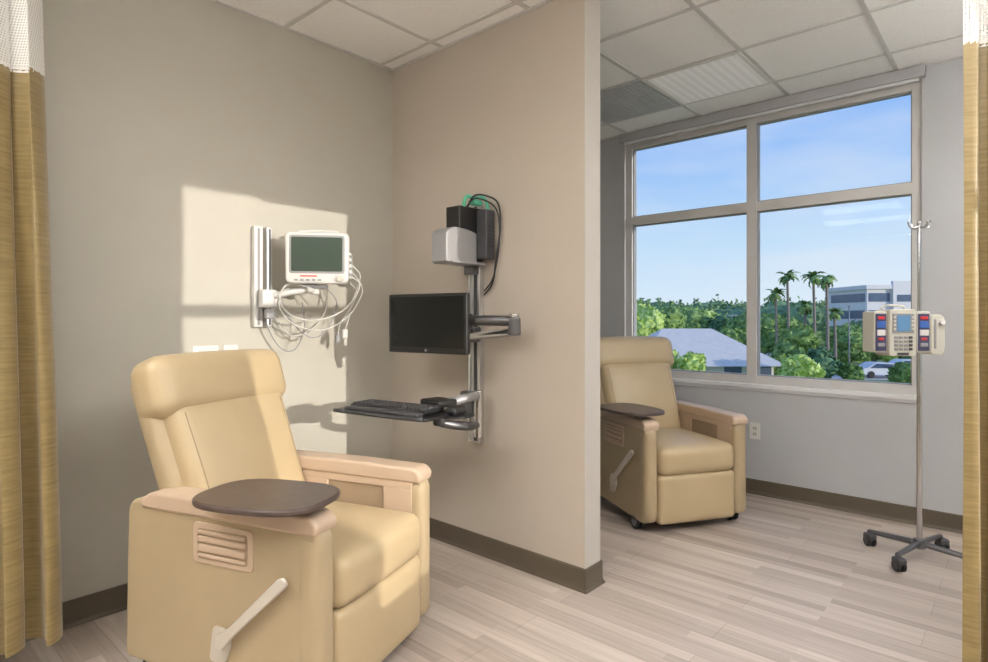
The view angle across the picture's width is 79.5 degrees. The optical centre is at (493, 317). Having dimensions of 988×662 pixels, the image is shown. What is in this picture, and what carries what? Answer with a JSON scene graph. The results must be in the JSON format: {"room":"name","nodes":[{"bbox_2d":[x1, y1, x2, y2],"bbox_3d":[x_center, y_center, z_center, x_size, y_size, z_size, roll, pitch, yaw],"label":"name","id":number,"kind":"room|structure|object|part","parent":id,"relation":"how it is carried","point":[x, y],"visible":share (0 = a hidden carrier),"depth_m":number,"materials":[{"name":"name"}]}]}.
{"room":"hospital room","nodes":[
{"label":"hospital room","id":0,"kind":"room"},
{"bbox_2d":[0,0,391,601],"bbox_3d":[-1.610,-0.133,2.613,0.150,2.745,7.350,0,0,42],"label":"wall","id":1,"kind":"structure","parent":0,"point":[176,129],"depth_m":2.72,"materials":[{"name":"beige paint"}]},
{"bbox_2d":[25,583,127,641],"bbox_3d":[-2.237,1.188,1.785,0.018,0.104,4.880,0,0,42],"label":"baseboard","id":2,"kind":"structure","parent":1,"relation":"attached to","point":[84,609],"depth_m":2.44,"materials":[{"name":"plastic"}]},
{"bbox_2d":[192,345,217,351],"bbox_3d":[-1.351,0.188,2.783,0.010,0.116,0.118,0,0,42],"label":"electrical outlet","id":3,"kind":"object","parent":1,"relation":"attached to","point":[213,347],"visible":0.15,"depth_m":2.78,"materials":[{"name":"white plastic"}]},
{"bbox_2d":[223,345,237,349],"bbox_3d":[-1.272,0.188,2.871,0.010,0.116,0.072,0,0,42],"label":"electrical outlet","id":4,"kind":"object","parent":1,"relation":"attached to","point":[225,347],"visible":0.2,"depth_m":2.87,"materials":[{"name":"white plastic"}]},
{"bbox_2d":[251,226,362,351],"bbox_3d":[-0.924,-0.141,2.991,0.528,0.628,0.268,0,0,-30],"label":"patient monitor","id":5,"kind":"object","parent":1,"relation":"attached to","point":[313,258],"visible":1,"depth_m":2.94,"materials":[{"name":"white plastic"}]},
{"bbox_3d":[-1.000,-0.128,2.970,0.195,0.066,0.037,0,0,-16],"label":"arm","id":6,"kind":"part","parent":5,"relation":"part of","materials":[{"name":"white plastic"}]},
{"bbox_3d":[-0.909,-0.158,3.017,0.120,0.020,0.100,0,0,-10],"label":"mount plate","id":7,"kind":"part","parent":5,"relation":"part of","materials":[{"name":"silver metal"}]},
{"bbox_3d":[-0.885,-0.433,3.001,0.203,0.025,0.014,0,0,-10],"label":"handle","id":8,"kind":"part","parent":5,"relation":"part of","materials":[{"name":"white plastic"}]},
{"bbox_3d":[-0.762,-0.196,2.943,0.030,0.030,0.016,0,0,-10],"label":"knob","id":9,"kind":"part","parent":5,"relation":"part of","materials":[{"name":"beige plastic"}]},
{"bbox_2d":[0,493,962,661],"bbox_3d":[0.819,1.300,0.441,6.767,0.120,7.350,0,0,42],"label":"floor","id":10,"kind":"structure","parent":0,"point":[781,580],"depth_m":2.58,"materials":[{"name":"laminate"}]},
{"bbox_2d":[127,349,430,661],"bbox_3d":[-0.799,0.685,2.152,0.902,1.111,0.842,0,0,22],"label":"recliner","id":11,"kind":"object","parent":10,"relation":"on","point":[250,546],"visible":1,"depth_m":1.99,"materials":[{"name":"beige leather"}]},
{"bbox_3d":[-0.863,1.032,1.875,0.088,0.115,0.008,0,0,22],"label":"lever plate","id":12,"kind":"part","parent":11,"relation":"part of","materials":[{"name":"plastic"}]},
{"bbox_3d":[-0.881,0.892,1.925,0.819,0.574,0.074,0,0,22],"label":"panel","id":13,"kind":"part","parent":11,"relation":"part of","materials":[{"name":"beige leather"}]},
{"bbox_3d":[-0.854,0.720,1.873,0.250,0.130,0.008,0,0,22],"label":"grip plate","id":14,"kind":"part","parent":11,"relation":"part of","materials":[{"name":"plastic"}]},
{"bbox_2d":[163,392,304,488],"bbox_3d":[-0.970,0.567,2.294,0.156,0.560,0.548,-23,-8,21],"label":"cushion","id":15,"kind":"object","parent":11,"relation":"on","point":[211,439],"depth_m":2.19,"materials":[{"name":"beige leather"}]},
{"bbox_3d":[-0.738,0.899,1.799,0.279,0.263,0.015,0,0,22],"label":"lever","id":16,"kind":"part","parent":11,"relation":"part of","materials":[{"name":"plastic"}]},
{"bbox_2d":[192,479,339,517],"bbox_3d":[-0.695,0.548,1.826,0.426,0.020,0.310,0,0,17],"label":"tray","id":17,"kind":"object","parent":11,"relation":"on","point":[272,498],"depth_m":1.78,"materials":[{"name":"brown plastic"}]},
{"bbox_3d":[-0.537,0.900,1.789,0.100,0.540,0.087,0,0,22],"label":"arm","id":18,"kind":"part","parent":11,"relation":"part of","materials":[{"name":"beige leather"}]},
{"bbox_3d":[-0.653,0.825,2.164,0.642,0.206,0.514,0,0,22],"label":"seat","id":19,"kind":"part","parent":11,"relation":"part of","materials":[{"name":"beige leather"}]},
{"bbox_3d":[-0.307,0.900,2.349,0.100,0.540,0.087,0,0,22],"label":"arm","id":20,"kind":"part","parent":11,"relation":"part of","materials":[{"name":"beige leather"}]},
{"bbox_2d":[584,0,599,568],"bbox_3d":[0.454,-0.133,2.738,0.004,2.745,0.128,0,0,42],"label":"wall","id":21,"kind":"structure","parent":10,"relation":"on","point":[591,7],"depth_m":2.73,"materials":[{"name":"beige paint"}]},
{"bbox_2d":[600,336,747,528],"bbox_3d":[1.003,0.685,3.846,0.842,1.111,0.902,0,0,-17],"label":"recliner","id":22,"kind":"object","parent":10,"relation":"on","point":[664,459],"visible":0.9,"depth_m":3.55,"materials":[{"name":"beige leather"}]},
{"bbox_3d":[0.747,1.032,3.720,0.008,0.115,0.088,0,0,-17],"label":"lever plate","id":23,"kind":"part","parent":22,"relation":"part of","materials":[{"name":"plastic"}]},
{"bbox_3d":[0.751,0.720,3.712,0.008,0.130,0.250,0,0,-17],"label":"grip plate","id":24,"kind":"part","parent":22,"relation":"part of","materials":[{"name":"plastic"}]},
{"bbox_3d":[0.767,0.899,3.575,0.015,0.263,0.279,0,0,-17],"label":"lever","id":25,"kind":"part","parent":22,"relation":"part of","materials":[{"name":"plastic"}]},
{"bbox_3d":[0.775,0.892,3.766,0.074,0.574,0.819,0,0,-17],"label":"panel","id":26,"kind":"part","parent":22,"relation":"part of","materials":[{"name":"beige leather"}]},
{"bbox_2d":[600,403,664,418],"bbox_3d":[0.815,0.574,3.559,0.435,0.072,0.367,0,0,42],"label":"tray","id":27,"kind":"object","parent":22,"relation":"on","point":[612,410],"depth_m":3.49,"materials":[{"name":"brown plastic"}]},
{"bbox_2d":[600,363,680,427],"bbox_3d":[1.004,0.567,4.068,0.548,0.560,0.156,0,-21,-17],"label":"cushion","id":28,"kind":"object","parent":22,"relation":"on","point":[648,384],"depth_m":4.03,"materials":[{"name":"beige leather"}]},
{"bbox_3d":[0.885,0.900,3.413,0.087,0.540,0.100,0,0,-17],"label":"arm","id":29,"kind":"part","parent":22,"relation":"part of","materials":[{"name":"beige leather"}]},
{"bbox_3d":[1.103,0.825,3.740,0.514,0.206,0.642,0,0,-17],"label":"seat","id":30,"kind":"part","parent":22,"relation":"part of","materials":[{"name":"beige leather"}]},
{"bbox_3d":[1.466,0.900,3.589,0.087,0.540,0.100,0,0,-17],"label":"arm","id":31,"kind":"part","parent":22,"relation":"part of","materials":[{"name":"beige leather"}]},
{"bbox_2d":[863,220,962,571],"bbox_3d":[2.184,0.367,3.036,0.403,1.745,0.399,0,0,11],"label":"pole","id":32,"kind":"object","parent":10,"relation":"on","point":[941,544],"visible":0.8,"depth_m":3.04,"materials":[{"name":"silver metal"}]},
{"bbox_2d":[863,532,876,540],"bbox_3d":[2.045,1.188,3.232,0.050,0.036,0.060,0,0,0],"label":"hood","id":33,"kind":"object","parent":32,"relation":"attached to","point":[867,536],"depth_m":3.21,"materials":[{"name":"grey plastic"}]},
{"bbox_3d":[2.108,1.158,3.154,0.032,0.036,0.221,0,0,-35],"label":"leg","id":34,"kind":"part","parent":32,"relation":"part of","materials":[{"name":"metal"}]},
{"bbox_2d":[891,556,906,565],"bbox_3d":[1.981,1.188,2.905,0.050,0.036,0.060,0,0,0],"label":"hood","id":35,"kind":"object","parent":32,"relation":"attached to","point":[896,560],"depth_m":2.89,"materials":[{"name":"grey plastic"}]},
{"bbox_2d":[863,304,945,355],"bbox_3d":[2.043,0.059,2.983,0.355,0.256,0.168,0,0,0],"label":"pump","id":36,"kind":"object","parent":32,"relation":"attached to","point":[886,332],"visible":1,"depth_m":2.91,"materials":[{"name":"beige plastic"}]},
{"bbox_3d":[2.003,-0.054,2.982,0.121,0.030,0.011,0,0,0],"label":"carry handle","id":37,"kind":"part","parent":36,"relation":"part of","materials":[{"name":"beige plastic"}]},
{"bbox_3d":[2.074,1.158,2.977,0.221,0.036,0.032,0,0,-33],"label":"leg","id":38,"kind":"part","parent":32,"relation":"part of","materials":[{"name":"metal"}]},
{"bbox_3d":[2.293,1.158,3.117,0.221,0.036,0.032,0,0,-32],"label":"leg","id":39,"kind":"part","parent":32,"relation":"part of","materials":[{"name":"metal"}]},
{"bbox_2d":[935,537,949,545],"bbox_3d":[2.386,1.188,3.163,0.050,0.036,0.060,0,0,0],"label":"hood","id":40,"kind":"object","parent":32,"relation":"attached to","point":[941,541],"depth_m":3.14,"materials":[{"name":"grey plastic"}]},
{"bbox_3d":[2.257,1.158,2.942,0.032,0.036,0.221,0,0,-35],"label":"leg","id":41,"kind":"part","parent":32,"relation":"part of","materials":[{"name":"metal"}]},
{"bbox_2d":[392,0,583,567],"bbox_3d":[-0.061,-0.133,3.199,1.378,2.745,0.128,0,0,42],"label":"wall partition","id":42,"kind":"structure","parent":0,"point":[497,112],"depth_m":3.00,"materials":[{"name":"beige paint"}]},
{"bbox_2d":[333,194,520,442],"bbox_3d":[-0.294,0.013,2.846,0.722,1.271,0.703,0,0,42],"label":"workstation","id":43,"kind":"object","parent":42,"relation":"attached to","point":[434,323],"visible":1,"depth_m":2.94,"materials":[{"name":"metal"}]},
{"bbox_2d":[333,407,449,421],"bbox_3d":[-0.461,0.434,2.769,0.579,0.019,0.364,0,0,42],"label":"tray","id":44,"kind":"object","parent":43,"relation":"on","point":[426,415],"depth_m":2.64,"materials":[{"name":"grey plastic"}]},
{"bbox_2d":[443,412,474,418],"bbox_3d":[-0.181,0.444,2.714,0.180,0.008,0.170,0,0,32],"label":"tray","id":45,"kind":"object","parent":43,"relation":"on","point":[446,415],"depth_m":2.66,"materials":[{"name":"black plastic"}]},
{"bbox_3d":[-0.152,0.518,2.905,0.083,0.088,0.285,0,0,42],"label":"arm","id":46,"kind":"part","parent":43,"relation":"part of","materials":[{"name":"metal"}]},
{"bbox_3d":[-0.139,0.400,2.928,0.073,0.064,0.235,0,0,42],"label":"arm","id":47,"kind":"part","parent":43,"relation":"part of","materials":[{"name":"silver metal"}]},
{"bbox_3d":[-0.076,0.485,3.006,0.050,0.240,0.050,0,0,42],"label":"post","id":48,"kind":"part","parent":43,"relation":"part of","materials":[{"name":"silver metal"}]},
{"bbox_3d":[-0.033,0.013,2.854,0.295,0.052,0.059,0,0,30],"label":"arm","id":49,"kind":"part","parent":43,"relation":"part of","materials":[{"name":"metal"}]},
{"bbox_3d":[-0.014,0.080,2.925,0.044,0.071,0.350,0,0,-37],"label":"arm","id":50,"kind":"part","parent":43,"relation":"part of","materials":[{"name":"silver metal"}]},
{"bbox_2d":[430,518,604,593],"bbox_3d":[-0.053,1.188,3.192,1.400,0.104,0.164,0,0,42],"label":"baseboard","id":51,"kind":"structure","parent":42,"relation":"attached to","point":[579,579],"depth_m":2.92,"materials":[{"name":"plastic"}]},
{"bbox_2d":[219,0,987,138],"bbox_3d":[0.819,-1.580,0.441,6.767,0.150,7.350,0,0,42],"label":"ceiling","id":52,"kind":"structure","parent":0,"point":[685,38],"depth_m":3.13,"materials":[{"name":"tile"}]},
{"bbox_2d":[0,0,62,658],"bbox_3d":[-1.850,-0.205,1.669,0.153,2.591,1.058,0,0,42],"label":"curtain","id":53,"kind":"object","parent":52,"relation":"hanging from","point":[30,538],"visible":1,"depth_m":1.97,"materials":[{"name":"gold fabric"}]},
{"bbox_2d":[210,0,987,140],"bbox_3d":[0.819,-1.502,0.441,6.367,0.007,6.950,0,0,42],"label":"grid","id":54,"kind":"object","parent":52,"relation":"attached to","point":[867,13],"depth_m":3.16,"materials":[{"name":"white metal"}]},
{"bbox_2d":[600,81,679,122],"bbox_3d":[0.900,-1.499,4.165,0.580,0.011,0.580,0,0,42],"label":"ceiling vent","id":55,"kind":"object","parent":52,"relation":"in","point":[634,99],"depth_m":4.12,"materials":[{"name":"grey metal"}]},
{"bbox_2d":[642,51,772,105],"bbox_3d":[1.355,-1.499,3.759,0.600,0.013,0.600,0,0,42],"label":"ceiling light","id":56,"kind":"object","parent":52,"relation":"in","point":[731,73],"depth_m":3.72,"materials":[{"name":"white plastic"}]},
{"bbox_2d":[962,0,987,661],"bbox_3d":[1.854,-0.187,1.771,0.828,2.634,0.076,0,0,9],"label":"curtain","id":57,"kind":"object","parent":52,"relation":"hanging from","point":[975,51],"visible":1,"depth_m":1.82,"materials":[{"name":"beige fabric"}]},
{"bbox_2d":[600,58,963,514],"bbox_3d":[3.199,-0.133,3.104,6.367,2.745,0.208,0,0,42],"label":"wall","id":58,"kind":"structure","parent":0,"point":[862,448],"depth_m":3.65,"materials":[{"name":"grey paint"}]},
{"bbox_2d":[750,422,759,439],"bbox_3d":[1.838,0.797,4.185,0.072,0.116,0.010,0,0,42],"label":"electrical outlet","id":59,"kind":"object","parent":58,"relation":"attached to","point":[754,427],"visible":1,"depth_m":4.18,"materials":[{"name":"white plastic"}]},
{"bbox_2d":[624,77,919,144],"bbox_3d":[1.803,-1.425,4.200,1.970,0.018,0.026,0,0,42],"label":"shade hem","id":60,"kind":"object","parent":58,"relation":"attached to","point":[915,79],"depth_m":4.04,"materials":[{"name":"grey metal"}]},
{"bbox_2d":[619,64,925,143],"bbox_3d":[1.795,-1.466,4.199,2.040,0.069,0.044,0,0,42],"label":"shade fascia","id":61,"kind":"object","parent":58,"relation":"attached to","point":[917,71],"visible":1,"depth_m":4.02,"materials":[{"name":"grey metal"}]},
{"bbox_2d":[626,78,921,394],"bbox_3d":[1.854,-0.515,4.258,1.990,1.960,0.084,0,0,42],"label":"window","id":62,"kind":"structure","parent":58,"relation":"attached to","point":[914,187],"depth_m":4.20,"materials":[{"name":"metal"}]},
{"bbox_3d":[1.858,-0.480,4.254,0.066,1.889,0.084,0,0,42],"label":"mullion","id":63,"kind":"part","parent":62,"relation":"part of","materials":[{"name":"grey metal"}]},
{"bbox_2d":[633,91,911,384],"bbox_3d":[1.856,-0.485,4.256,1.885,1.790,0.040,0,0,42],"label":"window frame","id":64,"kind":"structure","parent":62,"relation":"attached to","point":[906,93],"depth_m":4.22,"materials":[{"name":"grey plastic"}]},
{"bbox_3d":[1.811,0.504,4.210,1.990,0.018,0.008,0,0,42],"label":"apron","id":65,"kind":"part","parent":58,"relation":"part of","materials":[{"name":"grey paint"}]},
{"bbox_2d":[673,378,915,400],"bbox_3d":[1.874,0.480,4.280,1.990,0.030,0.220,0,0,42],"label":"sill","id":66,"kind":"structure","parent":58,"relation":"attached to","point":[678,380],"depth_m":3.97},
{"bbox_2d":[746,478,962,533],"bbox_3d":[3.129,1.188,3.026,6.367,0.104,0.018,0,0,42],"label":"baseboard","id":67,"kind":"structure","parent":58,"relation":"attached to","point":[934,519],"depth_m":3.77,"materials":[{"name":"plastic"}]},
{"label":"outside","id":68,"kind":"structure","parent":0,"visible":0},
{"bbox_2d":[767,345,908,382],"bbox_3d":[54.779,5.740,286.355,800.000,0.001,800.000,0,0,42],"label":"ground","id":69,"kind":"structure","parent":68,"point":[820,346],"depth_m":76.62,"materials":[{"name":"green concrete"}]},
{"bbox_2d":[637,301,666,335],"bbox_3d":[18.126,1.784,74.390,7.072,7.943,7.538,0,0,42],"label":"tree","id":70,"kind":"object","parent":69,"relation":"on","point":[649,320],"visible":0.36,"depth_m":71.80,"materials":[{"name":"green plant"}]},
{"bbox_2d":[654,302,689,328],"bbox_3d":[24.341,1.718,84.423,7.570,8.075,7.860,0,0,42],"label":"tree","id":71,"kind":"object","parent":69,"relation":"on","point":[675,318],"visible":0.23,"depth_m":81.58,"materials":[{"name":"green plant"}]},
{"bbox_2d":[671,349,678,368],"bbox_3d":[11.973,3.812,42.008,2.922,3.920,2.612,0,0,42],"label":"tree","id":72,"kind":"object","parent":69,"relation":"on","point":[675,354],"visible":0.03,"depth_m":41.36,"materials":[{"name":"green plant"}]},
{"bbox_2d":[675,351,706,370],"bbox_3d":[13.713,4.020,41.053,2.175,3.510,2.476,0,0,42],"label":"tree","id":73,"kind":"object","parent":69,"relation":"on","point":[689,361],"visible":0.47,"depth_m":40.58,"materials":[{"name":"green plant"}]},
{"bbox_2d":[704,308,720,318],"bbox_3d":[36.936,2.047,101.609,7.566,7.419,6.762,0,0,42],"label":"tree","id":74,"kind":"object","parent":69,"relation":"on","point":[709,313],"visible":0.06,"depth_m":100.01,"materials":[{"name":"green plant"}]},
{"bbox_2d":[703,312,733,330],"bbox_3d":[34.502,2.387,90.120,8.371,6.740,7.023,0,0,42],"label":"tree","id":75,"kind":"object","parent":69,"relation":"on","point":[718,321],"visible":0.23,"depth_m":89.66,"materials":[{"name":"green plant"}]},
{"bbox_2d":[677,366,773,374],"bbox_3d":[17.299,4.640,52.996,10.600,2.200,10.000,0,0,0],"label":"wall","id":76,"kind":"structure","parent":69,"relation":"on","point":[708,368],"depth_m":47.99,"materials":[{"name":"white paint"}]},
{"bbox_2d":[649,329,780,365],"bbox_3d":[17.399,2.390,52.996,12.000,2.900,11.800,0,0,0],"label":"roof","id":77,"kind":"structure","parent":76,"relation":"on","point":[719,349],"depth_m":50.03,"materials":[{"name":"grey"}]},
{"bbox_2d":[724,367,770,374],"bbox_3d":[17.499,4.440,47.976,9.800,1.000,0.064,0,0,0],"label":"windows","id":78,"kind":"structure","parent":76,"relation":"in","point":[763,370],"depth_m":47.95,"materials":[{"name":"glass"}]},
{"bbox_2d":[637,294,825,344],"bbox_3d":[72.741,5.322,172.724,118.252,25.313,148.629,0,0,42],"label":"tree line","id":79,"kind":"object","parent":69,"relation":"on","point":[722,307],"visible":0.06,"depth_m":148.37,"materials":[{"name":"green plant"}]},
{"bbox_2d":[717,325,746,345],"bbox_3d":[26.776,3.233,66.105,4.510,5.063,4.957,0,0,42],"label":"tree","id":80,"kind":"object","parent":69,"relation":"on","point":[740,336],"visible":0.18,"depth_m":64.68,"materials":[{"name":"green plant"}]},
{"bbox_2d":[719,311,763,335],"bbox_3d":[35.613,2.393,84.397,7.076,6.731,7.551,0,0,42],"label":"tree","id":81,"kind":"object","parent":69,"relation":"on","point":[740,321],"visible":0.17,"depth_m":82.94,"materials":[{"name":"green plant"}]},
{"bbox_2d":[769,352,788,374],"bbox_3d":[23.521,4.372,50.023,3.144,2.948,3.715,0,0,42],"label":"tree","id":82,"kind":"object","parent":69,"relation":"on","point":[778,356],"visible":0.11,"depth_m":49.72,"materials":[{"name":"green plant"}]},
{"bbox_2d":[760,313,802,354],"bbox_3d":[34.745,2.557,72.088,6.601,6.402,6.085,0,0,42],"label":"tree","id":83,"kind":"object","parent":69,"relation":"on","point":[767,324],"visible":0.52,"depth_m":71.15,"materials":[{"name":"green plant"}]},
{"bbox_2d":[771,322,821,357],"bbox_3d":[26.936,3.048,52.644,5.011,5.430,4.091,0,0,-16],"label":"tree","id":84,"kind":"object","parent":69,"relation":"on","point":[798,339],"visible":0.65,"depth_m":51.92,"materials":[{"name":"green plant"}]},
{"bbox_2d":[777,353,825,377],"bbox_3d":[23.076,4.225,44.765,3.215,3.109,3.330,0,0,-33],"label":"tree","id":85,"kind":"object","parent":69,"relation":"on","point":[799,365],"visible":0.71,"depth_m":44.19,"materials":[{"name":"green plant"}]},
{"bbox_2d":[807,346,843,378],"bbox_3d":[27.319,4.045,49.987,3.755,3.460,3.903,0,0,42],"label":"tree","id":86,"kind":"object","parent":69,"relation":"on","point":[831,364],"visible":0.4,"depth_m":48.77,"materials":[{"name":"green plant"}]},
{"bbox_2d":[821,322,862,350],"bbox_3d":[47.918,3.292,81.615,5.498,5.358,5.438,0,0,42],"label":"tree","id":87,"kind":"object","parent":69,"relation":"on","point":[841,330],"visible":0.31,"depth_m":80.55,"materials":[{"name":"green plant"}]},
{"bbox_2d":[836,362,864,380],"bbox_3d":[29.327,4.708,49.006,2.250,2.280,2.574,0,0,42],"label":"tree","id":88,"kind":"object","parent":69,"relation":"on","point":[850,371],"visible":0.76,"depth_m":48.37,"materials":[{"name":"green plant"}]},
{"bbox_2d":[830,331,871,363],"bbox_3d":[43.290,3.720,72.276,4.613,4.239,5.245,0,0,42],"label":"tree","id":89,"kind":"object","parent":69,"relation":"on","point":[857,354],"visible":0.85,"depth_m":70.76,"materials":[{"name":"green plant"}]},
{"bbox_2d":[842,318,862,331],"bbox_3d":[53.103,2.808,85.992,6.403,5.908,5.743,0,0,42],"label":"tree","id":90,"kind":"object","parent":69,"relation":"on","point":[860,323],"visible":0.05,"depth_m":85.39,"materials":[{"name":"green plant"}]},
{"bbox_2d":[828,281,910,326],"bbox_3d":[73.395,-0.360,109.852,17.000,12.200,13.080,0,0,0],"label":"office building","id":91,"kind":"structure","parent":69,"relation":"on","point":[862,298],"depth_m":104.32,"materials":[{"name":"white paint"}]},
{"bbox_2d":[870,352,884,361],"bbox_3d":[47.413,4.100,73.906,4.280,3.350,3.751,0,0,42],"label":"tree","id":92,"kind":"object","parent":69,"relation":"on","point":[874,355],"visible":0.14,"depth_m":73.43,"materials":[{"name":"green plant"}]},
{"bbox_2d":[877,355,897,361],"bbox_3d":[48.765,4.081,73.011,3.215,3.392,3.698,0,0,42],"label":"tree","id":93,"kind":"object","parent":69,"relation":"on","point":[886,358],"visible":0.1,"depth_m":72.19,"materials":[{"name":"green plant"}]},
{"bbox_2d":[887,361,910,382],"bbox_3d":[34.437,4.705,49.990,2.341,2.191,2.760,0,0,42],"label":"tree","id":94,"kind":"object","parent":69,"relation":"on","point":[900,372],"visible":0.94,"depth_m":49.36,"materials":[{"name":"green plant"}]},
{"bbox_2d":[898,356,910,358],"bbox_3d":[50.487,4.251,71.973,3.526,3.064,3.584,0,0,42],"label":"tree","id":95,"kind":"object","parent":69,"relation":"on","point":[899,357],"visible":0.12,"depth_m":71.28,"materials":[{"name":"green plant"}]},
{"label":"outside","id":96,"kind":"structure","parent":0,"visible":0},
{"bbox_2d":[831,375,887,379],"bbox_3d":[40.997,5.710,61.996,26.000,0.040,14.000,0,0,0],"label":"parking lot","id":97,"kind":"structure","parent":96,"point":[876,377],"depth_m":56.80,"materials":[{"name":"grey asphalt"}]},
{"bbox_2d":[766,287,785,345],"bbox_3d":[30.577,1.220,64.165,2.202,9.052,2.170,0,0,-27],"label":"palm tree","id":98,"kind":"object","parent":97,"relation":"on","point":[775,295],"visible":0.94,"depth_m":64.00,"materials":[{"name":"green plant"}]},
{"bbox_2d":[776,269,801,328],"bbox_3d":[30.748,0.369,62.039,2.196,10.752,2.344,0,0,-25],"label":"palm tree","id":99,"kind":"object","parent":97,"relation":"on","point":[784,280],"visible":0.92,"depth_m":62.02,"materials":[{"name":"green plant"}]},
{"bbox_2d":[794,300,812,325],"bbox_3d":[35.635,1.862,68.077,2.147,7.769,2.020,0,0,-26],"label":"palm tree","id":100,"kind":"object","parent":97,"relation":"on","point":[804,308],"visible":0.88,"depth_m":67.93,"materials":[{"name":"green plant"}]},
{"bbox_2d":[801,271,827,348],"bbox_3d":[33.394,0.403,62.080,2.604,10.684,2.182,0,0,42],"label":"palm tree","id":101,"kind":"object","parent":97,"relation":"on","point":[810,275],"visible":0.81,"depth_m":62.00,"materials":[{"name":"green plant"}]},
{"bbox_2d":[812,274,837,349],"bbox_3d":[32.921,0.693,59.193,2.364,10.104,2.135,0,0,42],"label":"palm tree","id":102,"kind":"object","parent":97,"relation":"on","point":[825,282],"visible":0.91,"depth_m":59.00,"materials":[{"name":"green plant"}]},
{"bbox_2d":[822,307,845,357],"bbox_3d":[37.896,2.273,66.218,1.923,6.948,2.402,0,0,-6],"label":"palm tree","id":103,"kind":"object","parent":97,"relation":"on","point":[834,315],"visible":0.91,"depth_m":65.97,"materials":[{"name":"green plant"}]},
{"bbox_2d":[848,306,851,362],"bbox_3d":[38.469,2.210,64.219,0.250,7.060,0.800,0,0,42],"label":"street lamp","id":104,"kind":"object","parent":97,"relation":"on","point":[848,306],"visible":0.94,"depth_m":63.94,"materials":[{"name":"grey metal"}]},
{"bbox_3d":[38.269,2.240,63.995,0.129,7.000,0.129,0,0,19],"label":"post","id":105,"kind":"part","parent":104,"relation":"part of","materials":[{"name":"grey metal"}]},
{"bbox_2d":[858,362,893,377],"bbox_3d":[36.996,4.966,56.996,4.470,1.447,1.800,0,0,0],"label":"parked car","id":106,"kind":"object","parent":97,"relation":"on","point":[871,369],"visible":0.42,"depth_m":56.15,"materials":[{"name":"white paint"}]},
{"bbox_2d":[887,359,910,363],"bbox_3d":[42.495,4.966,60.996,4.470,1.447,1.800,0,0,0],"label":"parked car","id":107,"kind":"object","parent":97,"relation":"on","point":[893,360],"visible":0.13,"depth_m":60.80,"materials":[{"name":"white paint"}]},
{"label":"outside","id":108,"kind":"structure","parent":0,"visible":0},
{"bbox_3d":[29.998,5.710,94.993,160.000,0.040,8.000,0,0,0],"label":"street","id":109,"kind":"object","parent":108,"visible":0},
{"bbox_2d":[678,304,714,328],"bbox_3d":[30.711,1.733,93.883,8.376,8.044,9.035,0,0,42],"label":"tree","id":110,"kind":"object","parent":109,"relation":"on","point":[697,317],"visible":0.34,"depth_m":91.63,"materials":[{"name":"green plant"}]}
]}

